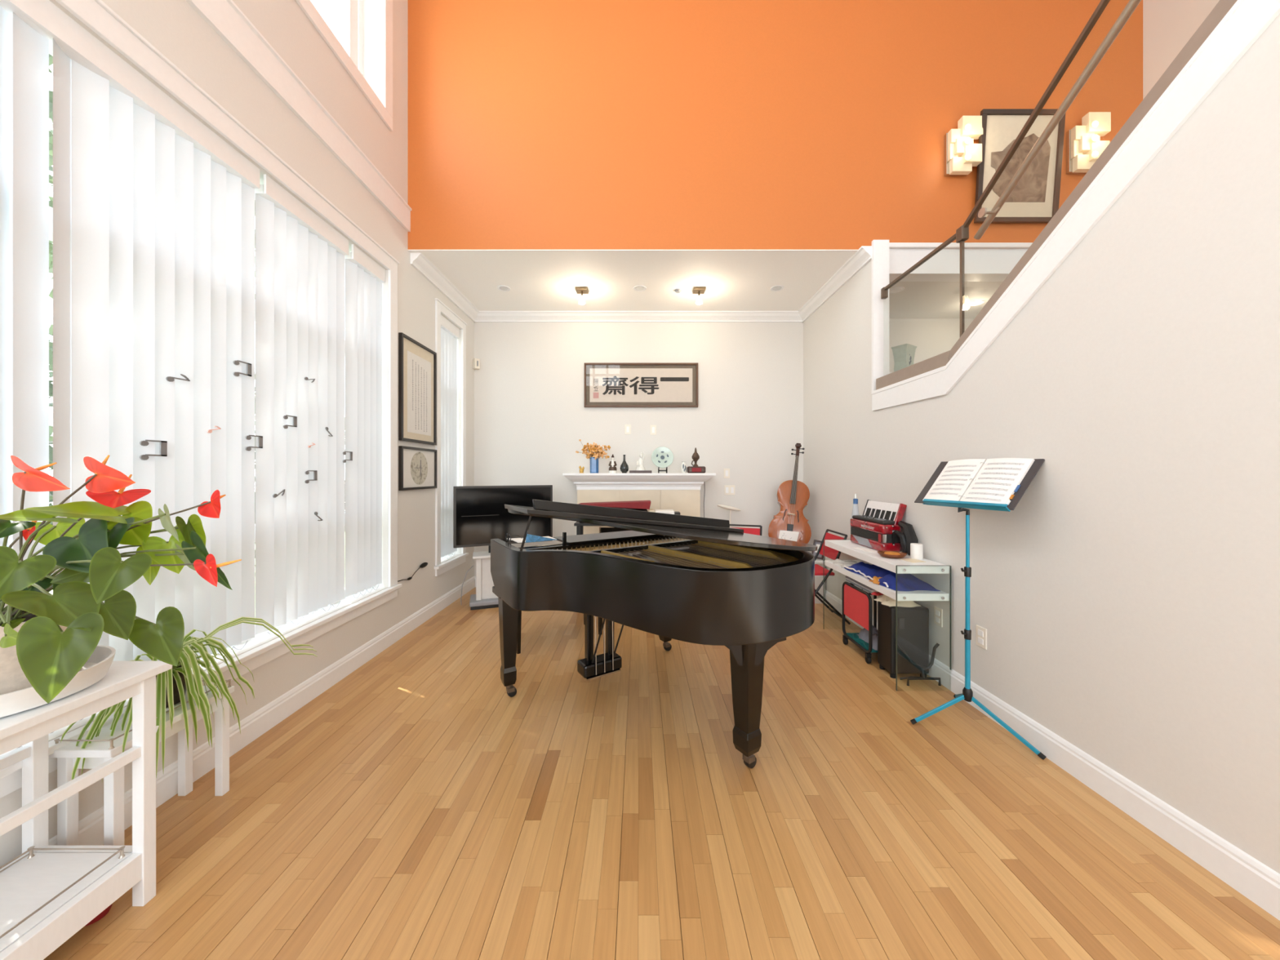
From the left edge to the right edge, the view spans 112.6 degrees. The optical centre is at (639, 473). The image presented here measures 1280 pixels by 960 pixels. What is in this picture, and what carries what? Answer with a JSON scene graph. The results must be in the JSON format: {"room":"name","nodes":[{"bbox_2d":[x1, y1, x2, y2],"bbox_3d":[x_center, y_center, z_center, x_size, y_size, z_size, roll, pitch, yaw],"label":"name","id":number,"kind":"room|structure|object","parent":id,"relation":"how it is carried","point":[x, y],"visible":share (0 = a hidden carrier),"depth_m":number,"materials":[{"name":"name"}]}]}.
{"room":"music room","nodes":[
{"label":"music room","id":0,"kind":"room"},
{"bbox_2d":[0,0,474,866],"bbox_3d":[-2.076,-1.450,1.398,0.220,5.600,7.596,0,0,0],"label":"wall","id":1,"kind":"structure","parent":0,"point":[174,28],"depth_m":2.69,"materials":[{"name":"beige paint"}]},
{"bbox_2d":[0,0,401,798],"bbox_3d":[-2.043,-0.357,1.893,0.245,2.694,3.126,0,0,0],"label":"window","id":2,"kind":"structure","parent":1,"relation":"in","point":[95,15],"depth_m":2.07,"materials":[{"name":"white paint"}]},
{"bbox_2d":[0,0,259,747],"bbox_3d":[-2.018,-0.351,1.345,0.067,2.479,1.774,0,0,0],"label":"vertical blind","id":3,"kind":"object","parent":2,"relation":"attached to","point":[153,211],"visible":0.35,"depth_m":1.69,"materials":[{"name":"white fabric"}]},
{"bbox_2d":[139,440,167,460],"bbox_3d":[-2.005,-0.095,1.761,0.006,0.083,0.095,0,0,0],"label":"note","id":4,"kind":"object","parent":3,"relation":"attached to","point":[163,444],"visible":1,"depth_m":1.78,"materials":[{"name":"grey metal"}]},
{"bbox_2d":[232,360,251,376],"bbox_3d":[-2.005,-0.523,2.156,0.006,0.083,0.095,0,0,0],"label":"note","id":5,"kind":"object","parent":3,"relation":"attached to","point":[235,362],"visible":1,"depth_m":2.17,"materials":[{"name":"grey metal"}]},
{"bbox_2d":[244,435,262,450],"bbox_3d":[-2.005,-0.156,2.221,0.006,0.083,0.095,0,0,0],"label":"note","id":6,"kind":"object","parent":3,"relation":"attached to","point":[247,437],"visible":1,"depth_m":2.23,"materials":[{"name":"grey plastic"}]},
{"bbox_2d":[254,173,348,635],"bbox_3d":[-2.018,-0.351,2.590,0.067,2.479,0.649,0,0,0],"label":"vertical blind","id":7,"kind":"object","parent":2,"relation":"attached to","point":[300,256],"visible":0.94,"depth_m":2.51,"materials":[{"name":"white fabric"}]},
{"bbox_2d":[344,244,385,598],"bbox_3d":[-2.018,-0.351,3.145,0.067,2.479,0.373,0,0,0],"label":"vertical blind","id":8,"kind":"object","parent":2,"relation":"attached to","point":[364,277],"visible":1,"depth_m":3.15,"materials":[{"name":"white fabric"}]},
{"bbox_2d":[48,576,475,845],"bbox_3d":[-1.957,1.285,1.338,0.018,0.130,7.476,0,0,0],"label":"baseboard","id":9,"kind":"structure","parent":1,"relation":"attached to","point":[91,828],"depth_m":2.28,"materials":[{"name":"white paint"}]},
{"bbox_2d":[186,0,411,231],"bbox_3d":[-1.949,-2.152,0.611,0.034,0.205,6.022,0,0,0],"label":"trim","id":10,"kind":"structure","parent":1,"relation":"attached to","point":[224,17],"depth_m":2.40,"materials":[{"name":"white paint"}]},
{"bbox_2d":[295,0,392,131],"bbox_3d":[-2.051,-3.457,0.835,0.230,1.514,5.090,0,0,0],"label":"window","id":11,"kind":"structure","parent":1,"relation":"in","point":[348,50],"depth_m":3.11,"materials":[{"name":"white paint"}]},
{"bbox_2d":[398,332,436,444],"bbox_3d":[-1.951,-0.710,3.779,0.030,0.880,0.593,0,0,0],"label":"framed piece","id":12,"kind":"object","parent":1,"relation":"attached to","point":[417,365],"visible":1,"depth_m":3.74,"materials":[{"name":"beige paper"}]},
{"bbox_2d":[398,445,436,490],"bbox_3d":[-1.951,-0.043,3.784,0.030,0.365,0.603,0,0,0],"label":"painting","id":13,"kind":"object","parent":1,"relation":"attached to","point":[417,467],"visible":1,"depth_m":3.74,"materials":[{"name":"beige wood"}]},
{"bbox_2d":[410,253,479,321],"bbox_3d":[-1.919,-1.847,4.368,0.095,0.100,1.416,0,0,0],"label":"trim","id":14,"kind":"structure","parent":1,"relation":"attached to","point":[419,261],"depth_m":4.16,"materials":[{"name":"white paint"}]},
{"bbox_2d":[434,297,468,576],"bbox_3d":[-2.043,-0.346,4.447,0.245,2.672,0.724,0,0,0],"label":"window","id":15,"kind":"structure","parent":1,"relation":"in","point":[440,568],"depth_m":4.26,"materials":[{"name":"white paint"}]},
{"bbox_2d":[440,314,459,559],"bbox_3d":[-2.018,-0.351,4.466,0.067,2.479,0.470,0,0,0],"label":"vertical blind","id":16,"kind":"object","parent":15,"relation":"attached to","point":[450,333],"visible":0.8,"depth_m":4.51,"materials":[{"name":"white fabric"}]},
{"bbox_2d":[408,249,857,311],"bbox_3d":[0.052,-1.970,4.348,4.036,0.154,1.455,0,0,0],"label":"ceiling","id":17,"kind":"structure","parent":0,"point":[538,280],"depth_m":4.13,"materials":[{"name":"paint"}]},
{"bbox_2d":[575,287,588,304],"bbox_3d":[-0.592,-1.822,4.400,0.120,0.150,0.120,0,0,0],"label":"ceiling spotlight","id":18,"kind":"object","parent":17,"relation":"attached to","point":[581,291],"visible":1,"depth_m":4.37,"materials":[{"name":"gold metal"}]},
{"bbox_2d":[692,287,706,304],"bbox_3d":[0.615,-1.822,4.400,0.120,0.150,0.120,0,0,0],"label":"ceiling spotlight","id":19,"kind":"object","parent":17,"relation":"attached to","point":[698,291],"visible":1,"depth_m":4.38,"materials":[{"name":"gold metal"}]},
{"bbox_2d":[474,322,803,575],"bbox_3d":[1.107,-0.334,5.136,6.586,3.367,0.120,0,0,0],"label":"wall","id":20,"kind":"structure","parent":0,"point":[531,416],"depth_m":5.08,"materials":[{"name":"beige paint"}]},
{"bbox_2d":[474,311,802,322],"bbox_3d":[-0.008,-1.847,5.029,3.916,0.100,0.095,0,0,0],"label":"trim","id":21,"kind":"structure","parent":20,"relation":"attached to","point":[482,316],"depth_m":5.02,"materials":[{"name":"white paint"}]},
{"bbox_2d":[584,363,697,407],"bbox_3d":[0.021,-1.045,5.060,1.350,0.524,0.030,0,0,0],"label":"calligraphy","id":22,"kind":"object","parent":20,"relation":"attached to","point":[606,384],"visible":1,"depth_m":5.06,"materials":[{"name":"beige paper"}]},
{"bbox_2d":[724,484,734,494],"bbox_3d":[1.073,0.199,5.071,0.125,0.115,0.010,0,0,0],"label":"wall plate","id":23,"kind":"object","parent":20,"relation":"attached to","point":[728,489],"visible":1,"depth_m":5.07,"materials":[{"name":"white plastic"}]},
{"bbox_2d":[43,586,1279,959],"bbox_3d":[1.217,1.400,1.338,6.366,0.100,7.476,0,0,0],"label":"floor","id":24,"kind":"structure","parent":0,"point":[415,807],"depth_m":1.62,"materials":[{"name":"brown wood"}]},
{"bbox_2d":[0,661,172,959],"bbox_3d":[-1.735,0.981,0.998,0.420,0.738,0.795,0,0,0],"label":"plant shelf","id":25,"kind":"object","parent":24,"relation":"on","point":[48,894],"visible":0.85,"depth_m":1.26,"materials":[{"name":"white paint"}]},
{"bbox_2d":[0,644,115,718],"bbox_3d":[-1.735,0.579,1.155,0.402,0.066,0.402,0,0,0],"label":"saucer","id":26,"kind":"object","parent":25,"relation":"on","point":[97,666],"visible":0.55,"depth_m":1.16,"materials":[{"name":"white ceramic"}]},
{"bbox_2d":[0,603,81,694],"bbox_3d":[-1.735,0.490,1.155,0.344,0.215,0.344,0,0,0],"label":"pot","id":27,"kind":"object","parent":26,"relation":"on","point":[12,677],"depth_m":1.09,"materials":[{"name":"beige ceramic"}]},
{"bbox_2d":[0,454,241,703],"bbox_3d":[-1.503,0.273,1.129,0.808,0.651,0.395,0,0,13],"label":"anthurium","id":28,"kind":"object","parent":26,"relation":"on","point":[46,638],"visible":0.99,"depth_m":1.09,"materials":[{"name":"green plant"}]},
{"bbox_2d":[22,525,35,543],"bbox_3d":[-1.657,0.166,1.156,0.016,0.050,0.022,0,0,44],"label":"flower","id":29,"kind":"object","parent":28,"relation":"on","point":[27,532],"depth_m":1.16,"materials":[{"name":"red plant"}]},
{"bbox_2d":[10,455,70,491],"bbox_3d":[-1.532,0.000,1.079,0.207,0.093,0.023,0,0,11],"label":"flower","id":30,"kind":"object","parent":28,"relation":"on","point":[33,479],"depth_m":1.09,"materials":[{"name":"red plant"}]},
{"bbox_2d":[83,456,135,493],"bbox_3d":[-1.483,0.004,1.183,0.179,0.102,0.021,0,0,9],"label":"flower","id":31,"kind":"object","parent":28,"relation":"on","point":[106,478],"depth_m":1.19,"materials":[{"name":"red plant"}]},
{"bbox_2d":[85,488,151,508],"bbox_3d":[-1.499,0.072,1.226,0.122,0.053,0.062,0,0,-38],"label":"flower","id":32,"kind":"object","parent":28,"relation":"on","point":[104,498],"depth_m":1.22,"materials":[{"name":"red plant"}]},
{"bbox_2d":[193,553,217,586],"bbox_3d":[-1.148,0.258,1.135,0.068,0.083,0.030,0,0,0],"label":"flower","id":33,"kind":"object","parent":28,"relation":"on","point":[207,570],"depth_m":1.13,"materials":[{"name":"red plant"}]},
{"bbox_2d":[197,489,221,518],"bbox_3d":[-1.254,0.089,1.245,0.081,0.082,0.016,0,0,4],"label":"flower","id":34,"kind":"object","parent":28,"relation":"on","point":[211,508],"depth_m":1.24,"materials":[{"name":"red plant"}]},
{"bbox_2d":[84,904,111,926],"bbox_3d":[-1.660,1.318,1.300,0.068,0.064,0.068,0,0,0],"label":"jar","id":35,"kind":"object","parent":24,"relation":"on","point":[102,914],"visible":0.12,"depth_m":1.29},
{"bbox_2d":[48,679,234,845],"bbox_3d":[-1.837,1.115,1.615,0.205,0.470,0.430,0,0,0],"label":"plant stand","id":36,"kind":"object","parent":24,"relation":"on","point":[103,748],"visible":0.69,"depth_m":1.44,"materials":[{"name":"white paint"}]},
{"bbox_2d":[60,616,317,780],"bbox_3d":[-1.748,0.854,1.725,0.384,0.461,0.730,0,0,20],"label":"spider plant","id":37,"kind":"object","parent":36,"relation":"on","point":[172,684],"visible":0.7,"depth_m":1.63,"materials":[{"name":"green plant"}]},
{"bbox_2d":[469,545,498,610],"bbox_3d":[-1.520,1.050,4.420,0.440,0.600,0.320,0,0,-20],"label":"tv stand","id":38,"kind":"object","parent":24,"relation":"on","point":[484,597],"visible":0.65,"depth_m":4.31,"materials":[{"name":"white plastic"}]},
{"bbox_2d":[472,551,490,559],"bbox_3d":[-1.518,0.838,4.415,0.380,0.025,0.270,0,0,-20],"label":"shelf","id":39,"kind":"object","parent":38,"relation":"attached to","point":[485,554],"depth_m":4.32,"materials":[{"name":"white paint"}]},
{"bbox_2d":[453,484,552,547],"bbox_3d":[-1.372,0.472,4.356,0.972,0.695,0.080,0,0,-28],"label":"television","id":40,"kind":"object","parent":38,"relation":"on","point":[480,515],"visible":0.79,"depth_m":4.26,"materials":[{"name":"black plastic"}]},
{"bbox_2d":[516,610,602,653],"bbox_3d":[-0.694,1.115,3.508,0.760,0.470,0.340,0,0,-33],"label":"piano bench","id":41,"kind":"object","parent":24,"relation":"on","point":[600,620],"visible":0.08,"depth_m":3.19,"materials":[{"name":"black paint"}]},
{"bbox_2d":[573,521,601,534],"bbox_3d":[-0.090,0.920,4.310,1.100,0.860,0.280,0,0,0],"label":"table","id":42,"kind":"object","parent":24,"relation":"on","point":[579,526],"visible":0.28,"depth_m":4.18,"materials":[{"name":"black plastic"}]},
{"bbox_2d":[577,500,650,523],"bbox_3d":[-0.257,0.384,4.305,0.742,0.211,0.230,0,0,0],"label":"instrument case","id":43,"kind":"object","parent":42,"relation":"on","point":[641,505],"visible":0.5,"depth_m":4.20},
{"bbox_2d":[562,473,715,534],"bbox_3d":[-0.003,0.674,4.868,1.675,1.352,0.416,0,0,0],"label":"fireplace","id":44,"kind":"object","parent":24,"relation":"on","point":[677,492],"visible":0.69,"depth_m":4.80,"materials":[{"name":"white paint"}]},
{"bbox_2d":[590,457,598,473],"bbox_3d":[-0.508,-0.091,4.800,0.098,0.178,0.085,0,0,0],"label":"vase","id":45,"kind":"object","parent":44,"relation":"on","point":[593,463],"visible":0.9,"depth_m":4.76,"materials":[{"name":"blue ceramic"}]},
{"bbox_2d":[575,439,610,459],"bbox_3d":[-0.521,-0.243,4.801,0.395,0.283,0.182,0,0,-6],"label":"dried flowers","id":46,"kind":"object","parent":45,"relation":"in","point":[592,448],"visible":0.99,"depth_m":4.77,"materials":[{"name":"orange plant"}]},
{"bbox_2d":[608,454,617,473],"bbox_3d":[-0.300,-0.108,4.800,0.095,0.212,0.090,0,0,0],"label":"figurine","id":47,"kind":"object","parent":44,"relation":"on","point":[612,468],"visible":1,"depth_m":4.77,"materials":[{"name":"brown ceramic"}]},
{"bbox_2d":[619,454,628,473],"bbox_3d":[-0.169,-0.105,4.800,0.100,0.207,0.100,0,0,0],"label":"bottle vase","id":48,"kind":"object","parent":44,"relation":"on","point":[624,468],"visible":1,"depth_m":4.77,"materials":[{"name":"black ceramic"}]},
{"bbox_2d":[562,473,715,475],"bbox_3d":[-0.003,0.011,4.868,1.675,0.027,0.416,0,0,0],"label":"mantel shelf","id":49,"kind":"object","parent":44,"relation":"attached to","point":[563,474],"depth_m":4.66,"materials":[{"name":"white paint"}]},
{"bbox_2d":[629,452,651,473],"bbox_3d":[0.013,-0.120,4.799,0.250,0.237,0.092,0,0,0],"label":"figurine","id":50,"kind":"object","parent":44,"relation":"on","point":[640,468],"visible":1,"depth_m":4.77,"materials":[{"name":"ceramic"}]},
{"bbox_2d":[657,466,666,473],"bbox_3d":[0.260,-0.037,4.790,0.100,0.070,0.080,0,0,0],"label":"plate stand","id":51,"kind":"object","parent":44,"relation":"on","point":[659,470],"visible":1,"depth_m":4.75,"materials":[{"name":"black plastic"}]},
{"bbox_2d":[651,446,673,467],"bbox_3d":[0.260,-0.182,4.811,0.248,0.243,0.059,0,0,0],"label":"plate","id":52,"kind":"object","parent":51,"relation":"on","point":[661,456],"visible":1,"depth_m":4.82,"materials":[{"name":"ceramic"}]},
{"bbox_2d":[687,466,705,473],"bbox_3d":[0.638,-0.040,4.788,0.200,0.075,0.104,0,0,0],"label":"red casket","id":53,"kind":"object","parent":44,"relation":"on","point":[691,469],"visible":1,"depth_m":4.74,"materials":[{"name":"brown wood"}]},
{"bbox_2d":[490,499,817,768],"bbox_3d":[0.068,0.737,2.372,1.419,1.224,1.515,0,0,-33],"label":"grand piano","id":54,"kind":"object","parent":24,"relation":"on","point":[689,579],"visible":1,"depth_m":2.05,"materials":[{"name":"black wood"}]},
{"bbox_2d":[525,533,555,542],"bbox_3d":[-0.574,0.377,2.532,0.200,0.054,0.029,0,0,-33],"label":"leaflet","id":55,"kind":"object","parent":54,"relation":"on","point":[530,538],"visible":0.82,"depth_m":2.51,"materials":[{"name":"blue paper"}]},
{"bbox_2d":[729,524,762,535],"bbox_3d":[1.014,0.943,4.305,0.402,0.804,0.526,0,0,20],"label":"folding chair","id":56,"kind":"object","parent":24,"relation":"on","point":[757,531],"visible":0.09,"depth_m":4.46,"materials":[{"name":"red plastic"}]},
{"bbox_2d":[814,558,824,603],"bbox_3d":[1.597,1.130,4.725,0.655,0.440,0.650,0,0,0],"label":"bench","id":57,"kind":"object","parent":24,"relation":"on","point":[818,580],"visible":0.02,"depth_m":4.42,"materials":[{"name":"white paint"}]},
{"bbox_2d":[768,443,811,543],"bbox_3d":[1.651,0.276,4.712,0.441,1.240,0.353,0,0,15],"label":"cello","id":58,"kind":"object","parent":57,"relation":"on","point":[793,495],"visible":0.91,"depth_m":4.67,"materials":[{"name":"orange wood"}]},
{"bbox_2d":[797,530,803,542],"bbox_3d":[1.586,0.754,4.454,0.252,0.312,0.048,0,0,0],"label":"wooden easel","id":59,"kind":"object","parent":57,"relation":"on","point":[800,540],"visible":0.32,"depth_m":4.44,"materials":[{"name":"orange wood"}]},
{"bbox_2d":[778,529,799,541],"bbox_3d":[1.558,0.669,4.458,0.235,0.149,0.035,0,0,0],"label":"card","id":60,"kind":"object","parent":59,"relation":"on","point":[784,535],"visible":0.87,"depth_m":4.46,"materials":[{"name":"paper"}]},
{"bbox_2d":[811,539,823,559],"bbox_3d":[1.894,0.805,4.513,0.147,0.203,0.064,0,0,25],"label":"photo frame","id":61,"kind":"object","parent":57,"relation":"on","point":[817,543],"visible":0.4,"depth_m":4.51,"materials":[{"name":"metal"}]},
{"bbox_2d":[813,541,822,557],"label":"photograph","id":62,"kind":"object","parent":61,"relation":"attached to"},
{"bbox_2d":[814,528,850,624],"bbox_3d":[1.614,0.943,3.960,0.526,0.804,0.402,0,0,0],"label":"folding chair","id":63,"kind":"object","parent":24,"relation":"on","point":[826,551],"visible":0.44,"depth_m":3.90,"materials":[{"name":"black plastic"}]},
{"bbox_2d":[842,581,877,663],"bbox_3d":[1.750,1.099,3.198,0.282,0.500,0.416,0,0,0],"label":"rolling cart","id":64,"kind":"object","parent":24,"relation":"on","point":[857,604],"visible":0.51,"depth_m":3.17,"materials":[{"name":"black plastic"}]},
{"bbox_2d":[845,576,877,593],"bbox_3d":[1.754,0.835,3.210,0.225,0.036,0.380,0,0,0],"label":"paper stack","id":65,"kind":"object","parent":64,"relation":"on","point":[862,586],"visible":0.36,"depth_m":3.17,"materials":[{"name":"white paper"}]},
{"bbox_2d":[846,632,877,652],"bbox_3d":[1.750,1.264,3.195,0.236,0.007,0.350,0,0,0],"label":"tray","id":66,"kind":"object","parent":64,"relation":"on","point":[850,637],"depth_m":3.18,"materials":[{"name":"teal plastic"}]},
{"bbox_2d":[857,625,877,650],"bbox_3d":[1.772,1.208,3.190,0.198,0.099,0.324,0,0,0],"label":"bag","id":67,"kind":"object","parent":64,"relation":"on","point":[864,633],"visible":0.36,"depth_m":3.19,"materials":[{"name":"fabric"}]},
{"bbox_2d":[824,539,951,690],"bbox_3d":[1.765,0.961,3.171,0.337,0.778,1.065,0,0,0],"label":"shelf unit","id":68,"kind":"object","parent":24,"relation":"on","point":[897,566],"visible":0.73,"depth_m":2.73,"materials":[{"name":"white paint"}]},
{"bbox_2d":[829,558,857,567],"bbox_3d":[1.718,0.734,3.515,0.228,0.028,0.274,0,0,0],"label":"cloth","id":69,"kind":"object","parent":68,"relation":"on","point":[837,562],"visible":0.7,"depth_m":3.50,"materials":[{"name":"fabric"}]},
{"bbox_2d":[850,499,918,555],"bbox_3d":[1.856,0.398,3.266,0.186,0.356,0.638,0,0,0],"label":"accordion","id":70,"kind":"object","parent":68,"relation":"on","point":[880,524],"visible":0.98,"depth_m":3.17,"materials":[{"name":"red plastic"}]},
{"bbox_2d":[852,534,872,547],"bbox_3d":[1.765,0.536,3.382,0.004,0.057,0.305,0,0,0],"label":"grille","id":71,"kind":"object","parent":70,"relation":"attached to","point":[863,540],"depth_m":3.36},
{"bbox_2d":[852,515,894,524],"bbox_3d":[1.836,0.364,3.342,0.118,0.028,0.461,0,0,0],"label":"grille","id":72,"kind":"object","parent":70,"relation":"attached to","point":[862,519],"depth_m":3.29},
{"bbox_2d":[824,560,949,600],"bbox_3d":[1.767,0.772,3.175,0.326,0.045,1.035,0,0,0],"label":"shelf","id":73,"kind":"object","parent":68,"relation":"attached to","point":[916,595],"depth_m":2.71,"materials":[{"name":"white paint"}]},
{"bbox_2d":[878,551,904,558],"bbox_3d":[1.735,0.558,2.930,0.176,0.034,0.176,0,0,0],"label":"dish","id":74,"kind":"object","parent":68,"relation":"on","point":[895,554],"visible":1,"depth_m":2.90,"materials":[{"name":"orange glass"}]},
{"bbox_2d":[844,561,940,591],"bbox_3d":[1.750,0.701,3.050,0.324,0.094,0.684,0,0,0],"label":"cloth bag","id":75,"kind":"object","parent":68,"relation":"on","point":[877,575],"visible":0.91,"depth_m":2.87,"materials":[{"name":"blue fabric"}]},
{"bbox_2d":[910,542,923,559],"bbox_3d":[1.868,0.525,2.875,0.072,0.100,0.072,0,0,0],"label":"paper roll","id":76,"kind":"object","parent":68,"relation":"on","point":[916,549],"visible":1,"depth_m":2.85,"materials":[{"name":"white paper"}]},
{"bbox_2d":[877,601,928,678],"bbox_3d":[1.780,1.117,2.882,0.250,0.465,0.179,0,0,0],"label":"case","id":77,"kind":"object","parent":24,"relation":"on","point":[913,623],"visible":0.8,"depth_m":2.80,"materials":[{"name":"plastic"}]},
{"bbox_2d":[871,591,920,607],"bbox_3d":[1.750,0.850,2.910,0.242,0.065,0.204,0,0,0],"label":"crumpled bag","id":78,"kind":"object","parent":77,"relation":"on","point":[884,599],"visible":0.73,"depth_m":2.85,"materials":[{"name":"beige paper"}]},
{"bbox_2d":[897,640,941,685],"bbox_3d":[1.788,1.211,2.741,0.240,0.271,0.100,0,0,0],"label":"stand","id":79,"kind":"object","parent":24,"relation":"on","point":[922,668],"visible":0.98,"depth_m":2.71,"materials":[{"name":"black plastic"}]},
{"bbox_2d":[910,498,1046,759],"bbox_3d":[1.691,0.678,2.290,0.458,1.351,0.572,0,0,0],"label":"music stand","id":80,"kind":"object","parent":24,"relation":"on","point":[966,695],"visible":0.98,"depth_m":2.25,"materials":[{"name":"paint"}]},
{"bbox_2d":[914,457,1044,510],"bbox_3d":[1.790,0.048,2.296,0.216,0.255,0.547,0,0,-13],"label":"sheet music","id":81,"kind":"object","parent":80,"relation":"on","point":[997,480],"visible":1,"depth_m":2.22,"materials":[{"name":"paper"}]},
{"bbox_2d":[408,0,1142,249],"bbox_3d":[1.217,-3.074,3.686,6.366,2.353,0.128,0,0,0],"label":"wall","id":82,"kind":"structure","parent":0,"point":[533,124],"depth_m":3.62,"materials":[{"name":"orange paint"}]},
{"bbox_2d":[888,248,1028,281],"bbox_3d":[3.153,-1.808,3.675,2.246,0.244,0.150,0,0,0],"label":"trim","id":83,"kind":"structure","parent":82,"relation":"attached to","point":[980,264],"depth_m":3.60,"materials":[{"name":"white paint"}]},
{"bbox_2d":[888,242,1032,248],"bbox_3d":[3.138,-1.915,3.587,2.276,0.040,0.025,0,0,0],"label":"trim","id":84,"kind":"structure","parent":82,"relation":"attached to","point":[891,245],"depth_m":3.58,"materials":[{"name":"white paint"}]},
{"bbox_2d":[943,115,982,176],"bbox_3d":[2.712,-2.733,3.558,0.255,0.443,0.128,0,0,0],"label":"wall sconce","id":85,"kind":"object","parent":82,"relation":"attached to","point":[961,153],"visible":1,"depth_m":3.54,"materials":[{"name":"white glass"}]},
{"bbox_2d":[973,108,1066,222],"bbox_3d":[3.170,-2.558,3.560,0.684,0.889,0.099,0,0,0],"label":"painting","id":86,"kind":"object","parent":82,"relation":"attached to","point":[1035,198],"visible":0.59,"depth_m":3.56,"materials":[{"name":"brown paper"}]},
{"bbox_2d":[1066,111,1111,173],"bbox_3d":[3.757,-2.757,3.558,0.274,0.455,0.128,0,0,0],"label":"wall sconce","id":87,"kind":"object","parent":82,"relation":"attached to","point":[1084,145],"visible":0.96,"depth_m":3.55,"materials":[{"name":"white glass"}]},
{"bbox_2d":[888,318,974,372],"bbox_3d":[3.173,-1.085,4.700,2.206,1.370,0.100,0,0,0],"label":"wall","id":88,"kind":"structure","parent":0,"point":[932,337],"depth_m":4.65,"materials":[{"name":"beige paint"}]},
{"bbox_2d":[888,281,1002,318],"bbox_3d":[3.173,-1.728,4.200,2.206,0.084,0.900,0,0,0],"label":"ceiling","id":89,"kind":"structure","parent":0,"point":[918,300],"depth_m":4.11,"materials":[{"name":"beige paint"}]},
{"bbox_2d":[803,13,1279,873],"bbox_3d":[2.010,-1.302,1.338,0.120,5.303,7.476,0,0,0],"label":"wall","id":90,"kind":"structure","parent":0,"point":[1127,603],"depth_m":1.68,"materials":[{"name":"beige paint"}]},
{"bbox_2d":[798,245,871,322],"bbox_3d":[1.903,-1.847,4.318,0.095,0.100,1.516,0,0,0],"label":"trim","id":91,"kind":"structure","parent":90,"relation":"attached to","point":[863,255],"depth_m":4.08,"materials":[{"name":"white paint"}]},
{"bbox_2d":[871,240,888,391],"bbox_3d":[2.004,-1.308,3.548,0.132,1.255,0.028,0,0,0],"label":"trim","id":92,"kind":"structure","parent":90,"relation":"attached to","point":[880,248],"depth_m":3.53,"materials":[{"name":"white paint"}]},
{"bbox_2d":[933,605,942,626],"bbox_3d":[1.946,0.932,2.780,0.009,0.115,0.072,0,0,0],"label":"wall outlet","id":93,"kind":"object","parent":90,"relation":"attached to","point":[938,612],"visible":1,"depth_m":2.77,"materials":[{"name":"white plastic"}]},
{"bbox_2d":[976,624,986,649],"bbox_3d":[1.946,0.932,2.430,0.009,0.115,0.072,0,0,0],"label":"wall outlet","id":94,"kind":"object","parent":90,"relation":"attached to","point":[981,633],"visible":1,"depth_m":2.42,"materials":[{"name":"white plastic"}]},
{"bbox_2d":[824,589,1279,920],"bbox_3d":[1.941,1.285,1.338,0.018,0.130,7.476,0,0,0],"label":"baseboard","id":95,"kind":"structure","parent":90,"relation":"attached to","point":[1260,883],"depth_m":1.65,"materials":[{"name":"white paint"}]},
{"bbox_2d":[871,0,1279,410],"bbox_3d":[2.000,-2.303,0.584,0.140,3.295,5.928,0,0,0],"label":"trim","id":96,"kind":"structure","parent":90,"relation":"attached to","point":[1238,2],"depth_m":1.80,"materials":[{"name":"white paint"}]},
{"bbox_2d":[875,0,1237,390],"bbox_3d":[2.012,-1.903,1.795,0.144,2.446,3.410,0,0,0],"label":"stair railing","id":97,"kind":"object","parent":96,"relation":"on","point":[1222,7],"visible":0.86,"depth_m":2.05,"materials":[{"name":"brown wood"}]},
{"bbox_2d":[1142,0,1219,99],"bbox_3d":[4.338,-1.450,1.300,0.124,5.600,7.400,0,0,0],"label":"wall","id":98,"kind":"structure","parent":0,"point":[1168,25],"depth_m":3.48,"materials":[{"name":"beige paint"}]},
{"bbox_3d":[3.173,-0.475,3.675,2.206,0.150,1.950,0,0,0],"label":"floor","id":99,"kind":"structure","parent":0,"visible":0},
{"bbox_3d":[3.173,-0.750,4.325,2.206,0.400,0.650,0,0,0],"label":"ledge landing","id":100,"kind":"object","parent":99,"relation":"on","visible":0},
{"bbox_2d":[891,343,916,372],"bbox_3d":[2.530,-1.079,4.080,0.186,0.258,0.149,0,0,-32],"label":"vase","id":101,"kind":"object","parent":100,"relation":"on","point":[903,354],"visible":0.84,"depth_m":4.03,"materials":[{"name":"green ceramic"}]},
{"label":"outside","id":102,"kind":"structure","parent":0,"visible":0},
{"bbox_2d":[48,531,345,620],"bbox_3d":[-8.133,1.650,3.000,11.734,0.100,18.000,0,0,0],"label":"garden","id":103,"kind":"object","parent":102,"point":[51,591],"depth_m":6.50,"materials":[{"name":"plant"}]},
{"bbox_2d":[48,53,255,299],"bbox_3d":[-6.259,-2.622,4.980,3.074,8.560,5.238,0,0,0],"label":"tree","id":104,"kind":"object","parent":103,"relation":"on","point":[51,57],"visible":0.02,"depth_m":4.57,"materials":[{"name":"green plant"}]},
{"bbox_2d":[48,324,345,590],"bbox_3d":[-5.604,-0.003,2.508,1.164,3.311,11.164,0,0,0],"label":"hedge","id":105,"kind":"object","parent":103,"relation":"on","point":[51,328],"visible":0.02,"depth_m":4.05,"materials":[{"name":"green plant"}]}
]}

